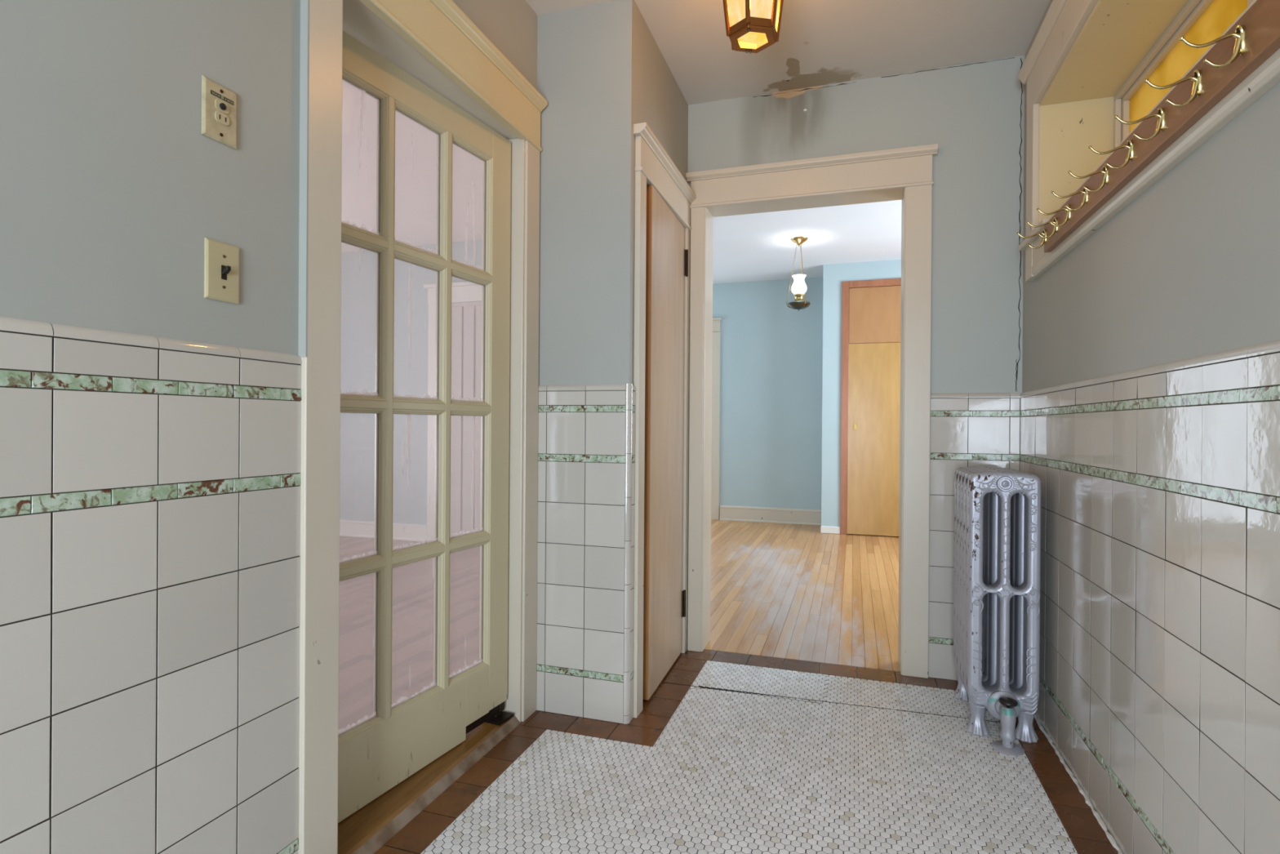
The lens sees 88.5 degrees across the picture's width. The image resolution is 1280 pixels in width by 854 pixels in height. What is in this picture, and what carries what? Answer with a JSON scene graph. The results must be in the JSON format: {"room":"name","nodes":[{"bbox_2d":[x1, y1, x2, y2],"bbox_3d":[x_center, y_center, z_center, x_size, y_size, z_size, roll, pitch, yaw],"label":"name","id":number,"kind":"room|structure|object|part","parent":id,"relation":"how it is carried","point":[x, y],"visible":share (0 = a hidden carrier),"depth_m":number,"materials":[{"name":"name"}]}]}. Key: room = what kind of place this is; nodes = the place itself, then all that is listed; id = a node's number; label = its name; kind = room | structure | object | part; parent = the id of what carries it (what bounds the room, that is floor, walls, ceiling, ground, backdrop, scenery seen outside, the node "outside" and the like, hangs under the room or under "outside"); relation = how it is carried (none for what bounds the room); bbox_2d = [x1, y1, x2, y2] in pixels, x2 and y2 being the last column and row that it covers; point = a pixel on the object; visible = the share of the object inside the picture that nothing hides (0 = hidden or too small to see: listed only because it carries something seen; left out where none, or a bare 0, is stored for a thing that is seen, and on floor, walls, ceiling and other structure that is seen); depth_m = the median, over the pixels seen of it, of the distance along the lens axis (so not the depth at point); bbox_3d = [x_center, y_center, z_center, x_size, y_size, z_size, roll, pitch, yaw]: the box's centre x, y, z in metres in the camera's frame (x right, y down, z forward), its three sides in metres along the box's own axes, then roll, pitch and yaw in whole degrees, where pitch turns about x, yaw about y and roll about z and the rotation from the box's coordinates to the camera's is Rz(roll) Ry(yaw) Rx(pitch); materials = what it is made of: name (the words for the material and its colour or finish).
{"room":"entrance hall","nodes":[
{"label":"entrance hall","id":0,"kind":"room"},
{"bbox_2d":[0,0,537,853],"bbox_3d":[-0.623,-0.313,1.912,0.149,2.730,6.750,0,0,18],"label":"wall","id":1,"kind":"structure","parent":0,"point":[150,425],"depth_m":1.09,"materials":[{"name":"white tile"}]},
{"bbox_2d":[200,75,237,149],"bbox_3d":[-0.773,-0.580,1.213,0.013,0.106,0.070,0,0,18],"label":"power outlet","id":2,"kind":"object","parent":1,"relation":"attached to","point":[219,103],"visible":1,"depth_m":1.21,"materials":[{"name":"beige plastic"}]},
{"bbox_2d":[214,111,229,125],"bbox_3d":[-0.772,-0.571,1.214,0.003,0.021,0.029,0,0,18],"label":"receptacle","id":3,"kind":"object","parent":2,"relation":"attached to","point":[221,117],"depth_m":1.21,"materials":[{"name":"beige plastic"}]},
{"bbox_2d":[204,237,239,304],"bbox_3d":[-0.770,-0.288,1.220,0.019,0.109,0.070,0,0,18],"label":"light switch","id":4,"kind":"object","parent":1,"relation":"attached to","point":[221,260],"visible":1,"depth_m":1.22,"materials":[{"name":"beige plastic"}]},
{"bbox_2d":[297,0,547,853],"bbox_3d":[-0.603,-0.074,1.918,0.190,2.231,1.080,0,0,18],"label":"door frame","id":5,"kind":"structure","parent":1,"relation":"attached to","point":[322,22],"depth_m":1.48,"materials":[{"name":"beige paint"}]},
{"bbox_2d":[337,30,513,822],"bbox_3d":[-0.648,0.004,1.924,0.078,2.015,0.860,0,0,25],"label":"door","id":6,"kind":"structure","parent":1,"relation":"in","point":[377,753],"depth_m":2.01,"materials":[{"name":"beige paint"}]},
{"bbox_3d":[-0.760,0.594,1.721,0.003,0.415,0.194,0,0,25],"label":"pane","id":7,"kind":"part","parent":6,"relation":"part of","materials":[{"name":"clear glass"}]},
{"bbox_3d":[-0.756,0.156,1.720,0.003,0.405,0.194,0,0,25],"label":"pane","id":8,"kind":"part","parent":6,"relation":"part of","materials":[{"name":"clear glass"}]},
{"bbox_3d":[-0.753,-0.280,1.719,0.003,0.411,0.194,0,0,25],"label":"pane","id":9,"kind":"part","parent":6,"relation":"part of","materials":[{"name":"clear glass"}]},
{"bbox_3d":[-0.750,-0.709,1.718,0.003,0.391,0.194,0,0,25],"label":"pane","id":10,"kind":"part","parent":6,"relation":"part of","materials":[{"name":"clear glass"}]},
{"bbox_3d":[-0.664,0.594,1.928,0.003,0.415,0.207,0,0,25],"label":"pane","id":11,"kind":"part","parent":6,"relation":"part of","materials":[{"name":"clear glass"}]},
{"bbox_3d":[-0.661,0.156,1.927,0.003,0.405,0.207,0,0,25],"label":"pane","id":12,"kind":"part","parent":6,"relation":"part of","materials":[{"name":"clear glass"}]},
{"bbox_3d":[-0.658,-0.280,1.927,0.003,0.411,0.207,0,0,25],"label":"pane","id":13,"kind":"part","parent":6,"relation":"part of","materials":[{"name":"clear glass"}]},
{"bbox_3d":[-0.655,-0.709,1.926,0.003,0.391,0.207,0,0,25],"label":"pane","id":14,"kind":"part","parent":6,"relation":"part of","materials":[{"name":"clear glass"}]},
{"bbox_3d":[-0.568,0.594,2.136,0.003,0.415,0.194,0,0,25],"label":"pane","id":15,"kind":"part","parent":6,"relation":"part of","materials":[{"name":"clear glass"}]},
{"bbox_3d":[-0.565,0.156,2.135,0.003,0.405,0.194,0,0,25],"label":"pane","id":16,"kind":"part","parent":6,"relation":"part of","materials":[{"name":"clear glass"}]},
{"bbox_3d":[-0.562,-0.280,2.134,0.003,0.411,0.194,0,0,25],"label":"pane","id":17,"kind":"part","parent":6,"relation":"part of","materials":[{"name":"clear glass"}]},
{"bbox_3d":[-0.559,-0.709,2.133,0.003,0.391,0.194,0,0,25],"label":"pane","id":18,"kind":"part","parent":6,"relation":"part of","materials":[{"name":"clear glass"}]},
{"bbox_2d":[337,715,521,853],"bbox_3d":[-0.626,1.026,1.927,0.154,0.032,0.874,0,0,18],"label":"threshold","id":19,"kind":"object","parent":1,"relation":"in","point":[365,831],"depth_m":1.81,"materials":[{"name":"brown wood"}]},
{"bbox_2d":[339,240,482,524],"bbox_3d":[-1.690,-0.301,5.883,4.337,2.654,0.140,0,0,18],"label":"wall","id":20,"kind":"structure","parent":0,"point":[357,328],"depth_m":5.99,"materials":[{"name":"grey paint"}]},
{"bbox_2d":[339,519,426,542],"bbox_3d":[-2.844,0.944,6.166,1.985,0.147,0.039,0,0,18],"label":"baseboard","id":21,"kind":"structure","parent":20,"relation":"attached to","point":[366,529],"depth_m":5.99,"materials":[{"name":"white paint"}]},
{"bbox_2d":[423,281,481,540],"bbox_3d":[-1.262,-0.116,5.647,1.400,2.290,0.046,0,0,18],"label":"door frame","id":22,"kind":"structure","parent":20,"relation":"attached to","point":[463,291],"depth_m":5.83,"materials":[{"name":"white paint"}]},
{"bbox_2d":[449,301,481,534],"bbox_3d":[-1.260,-0.035,5.655,1.098,2.108,0.028,0,0,18],"label":"door","id":23,"kind":"structure","parent":20,"relation":"in","point":[466,317],"depth_m":5.73,"materials":[{"name":"grey paint"}]},
{"bbox_2d":[536,0,688,724],"bbox_3d":[-0.082,-0.236,2.754,0.378,2.560,0.832,0,0,18],"label":"wall","id":24,"kind":"structure","parent":0,"point":[602,71],"depth_m":2.36,"materials":[{"name":"white tile"}]},
{"bbox_2d":[642,184,688,699],"bbox_3d":[0.113,0.059,2.769,0.050,1.952,0.584,0,0,17],"label":"door","id":25,"kind":"structure","parent":24,"relation":"in","point":[666,254],"depth_m":2.67,"materials":[{"name":"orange wood"}]},
{"bbox_2d":[341,80,902,284],"bbox_3d":[-0.965,-1.669,3.212,7.350,0.100,9.290,0,0,18],"label":"ceiling","id":26,"kind":"structure","parent":0,"point":[415,181],"depth_m":5.09,"materials":[{"name":"white paint"}]},
{"bbox_2d":[786,236,810,311],"bbox_3d":[1.355,-1.299,5.615,0.202,0.617,0.192,0,0,18],"label":"pendant","id":27,"kind":"object","parent":26,"relation":"hanging from","point":[798,288],"visible":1,"depth_m":5.57,"materials":[{"name":"white glass"}]},
{"bbox_3d":[1.304,-1.320,5.625,0.083,0.488,0.008,0,0,13],"label":"chain","id":28,"kind":"part","parent":27,"relation":"part of","materials":[{"name":"gold metal"}]},
{"bbox_3d":[1.359,-1.117,5.612,0.088,0.090,0.088,0,0,18],"label":"burner","id":29,"kind":"part","parent":27,"relation":"part of","materials":[{"name":"gold metal"}]},
{"bbox_3d":[1.377,-1.319,5.556,0.008,0.488,0.083,0,0,-17],"label":"chain","id":30,"kind":"part","parent":27,"relation":"part of","materials":[{"name":"gold metal"}]},
{"bbox_2d":[337,519,1122,853],"bbox_3d":[-0.992,1.052,3.168,7.367,0.048,9.190,0,0,18],"label":"floor","id":31,"kind":"structure","parent":0,"point":[731,753],"depth_m":2.16,"materials":[{"name":"white tile"}]},
{"bbox_2d":[953,466,1040,755],"bbox_3d":[1.271,0.603,2.336,0.219,0.902,0.486,0,0,18],"label":"radiator","id":32,"kind":"object","parent":31,"relation":"on","point":[997,509],"visible":1,"depth_m":2.25,"materials":[{"name":"silver metal"}]},
{"bbox_3d":[1.205,1.048,2.152,0.096,0.012,0.096,0,0,18],"label":"floor plate","id":33,"kind":"part","parent":32,"relation":"part of","materials":[{"name":"silver metal"}]},
{"bbox_3d":[1.206,0.906,2.150,0.057,0.030,0.056,0,0,18],"label":"valve handle","id":34,"kind":"part","parent":32,"relation":"part of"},
{"bbox_2d":[712,277,822,518],"bbox_3d":[1.596,-0.281,7.231,4.950,2.655,0.140,0,0,18],"label":"wall","id":35,"kind":"structure","parent":0,"point":[771,352],"depth_m":7.21,"materials":[{"name":"blue paint"}]},
{"bbox_2d":[711,317,721,519],"bbox_3d":[0.359,-0.096,7.619,1.200,2.265,0.190,0,0,18],"label":"door frame","id":36,"kind":"structure","parent":35,"relation":"attached to","point":[716,321],"depth_m":7.38,"materials":[{"name":"beige paint"}]},
{"bbox_2d":[719,505,821,524],"bbox_3d":[1.429,0.964,7.196,1.123,0.163,0.033,0,0,18],"label":"baseboard","id":37,"kind":"structure","parent":35,"relation":"attached to","point":[731,513],"depth_m":7.19,"materials":[{"name":"beige paint"}]},
{"bbox_2d":[525,0,1049,105],"bbox_3d":[0.035,-1.571,0.578,2.208,0.120,4.900,0,0,18],"label":"ceiling","id":38,"kind":"structure","parent":0,"point":[820,42],"depth_m":2.56,"materials":[{"name":"paint"}]},
{"bbox_2d":[722,0,783,53],"bbox_3d":[0.338,-1.329,1.960,0.201,0.366,0.228,0,0,18],"label":"pendant lantern","id":39,"kind":"object","parent":38,"relation":"hanging from","point":[752,26],"visible":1,"depth_m":1.93,"materials":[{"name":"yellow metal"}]},
{"bbox_3d":[0.284,-1.276,1.915,0.026,0.207,0.096,0,0,-40],"label":"pane","id":40,"kind":"part","parent":39,"relation":"part of","materials":[{"name":"yellow glass"}]},
{"bbox_3d":[0.337,-1.156,1.960,0.088,0.003,0.100,0,0,18],"label":"pane","id":41,"kind":"part","parent":39,"relation":"part of","materials":[{"name":"yellow glass"}]},
{"bbox_3d":[0.349,-1.276,1.891,0.096,0.207,0.026,0,0,-10],"label":"pane","id":42,"kind":"part","parent":39,"relation":"part of","materials":[{"name":"yellow glass"}]},
{"bbox_3d":[0.403,-1.276,1.936,0.026,0.207,0.096,0,0,20],"label":"pane","id":43,"kind":"part","parent":39,"relation":"part of","materials":[{"name":"yellow glass"}]},
{"bbox_2d":[687,55,1024,680],"bbox_3d":[1.255,-0.302,2.830,2.872,2.730,0.159,0,0,18],"label":"wall","id":44,"kind":"structure","parent":0,"point":[974,113],"depth_m":2.74,"materials":[{"name":"blue paint"}]},
{"bbox_2d":[633,122,937,717],"bbox_3d":[0.602,-0.064,2.636,1.136,2.226,0.962,0,0,18],"label":"door frame","id":45,"kind":"structure","parent":44,"relation":"attached to","point":[917,201],"depth_m":2.80,"materials":[{"name":"beige paint"}]},
{"bbox_2d":[821,259,901,526],"bbox_3d":[2.865,-0.271,6.447,2.050,2.655,0.564,0,0,18],"label":"wall","id":46,"kind":"structure","parent":0,"point":[833,274],"depth_m":6.46,"materials":[{"name":"blue paint"}]},
{"bbox_2d":[820,525,839,533],"bbox_3d":[1.896,1.014,6.470,0.224,0.071,0.032,0,0,18],"label":"baseboard","id":47,"kind":"object","parent":46,"relation":"attached to","point":[824,529],"visible":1,"depth_m":6.46,"materials":[{"name":"white paint"}]},
{"bbox_2d":[840,278,901,536],"bbox_3d":[2.621,-0.181,6.236,1.362,2.473,0.048,0,0,18],"label":"door","id":48,"kind":"structure","parent":46,"relation":"in","point":[870,381],"depth_m":6.35,"materials":[{"name":"brown wood"}]},
{"bbox_3d":[2.095,-0.002,6.389,0.034,0.068,0.004,0,0,18],"label":"flush pull","id":49,"kind":"part","parent":48,"relation":"part of","materials":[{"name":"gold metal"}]},
{"bbox_3d":[2.354,0.119,6.317,0.676,1.854,0.022,0,0,18],"label":"door","id":50,"kind":"part","parent":48,"relation":"part of","materials":[{"name":"brown wood"}]},
{"bbox_3d":[2.633,-1.080,6.240,1.232,0.540,0.022,0,0,18],"label":"door","id":51,"kind":"part","parent":48,"relation":"part of","materials":[{"name":"brown wood"}]},
{"bbox_2d":[1019,0,1279,853],"bbox_3d":[0.950,-0.299,0.352,0.309,2.730,4.759,0,0,18],"label":"wall","id":52,"kind":"structure","parent":0,"point":[1150,395],"depth_m":1.40,"materials":[{"name":"white tile"}]},
{"bbox_2d":[1017,0,1279,281],"bbox_3d":[1.303,-0.958,1.503,0.348,0.808,2.085,0,0,18],"label":"window","id":53,"kind":"structure","parent":52,"relation":"in","point":[1088,63],"depth_m":2.10,"materials":[{"name":"beige paint"}]},
{"bbox_3d":[1.164,-0.959,1.548,0.055,0.808,2.085,0,0,18],"label":"casing","id":54,"kind":"part","parent":53,"relation":"part of","materials":[{"name":"beige paint"}]},
{"bbox_2d":[1016,0,1279,252],"bbox_3d":[1.053,-0.628,1.394,0.106,0.091,1.703,0,0,18],"label":"coat rack","id":55,"kind":"object","parent":53,"relation":"attached to","point":[1255,37],"visible":1,"depth_m":1.27,"materials":[{"name":"brown wood"}]},
{"bbox_3d":[1.435,-0.937,1.479,0.062,0.474,1.777,0,0,18],"label":"sash","id":56,"kind":"part","parent":53,"relation":"part of","materials":[{"name":"beige paint"}]},
{"bbox_3d":[1.588,-0.938,1.926,0.004,0.410,0.766,0,0,18],"label":"pane","id":57,"kind":"part","parent":53,"relation":"part of","materials":[{"name":"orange glass"}]}
]}

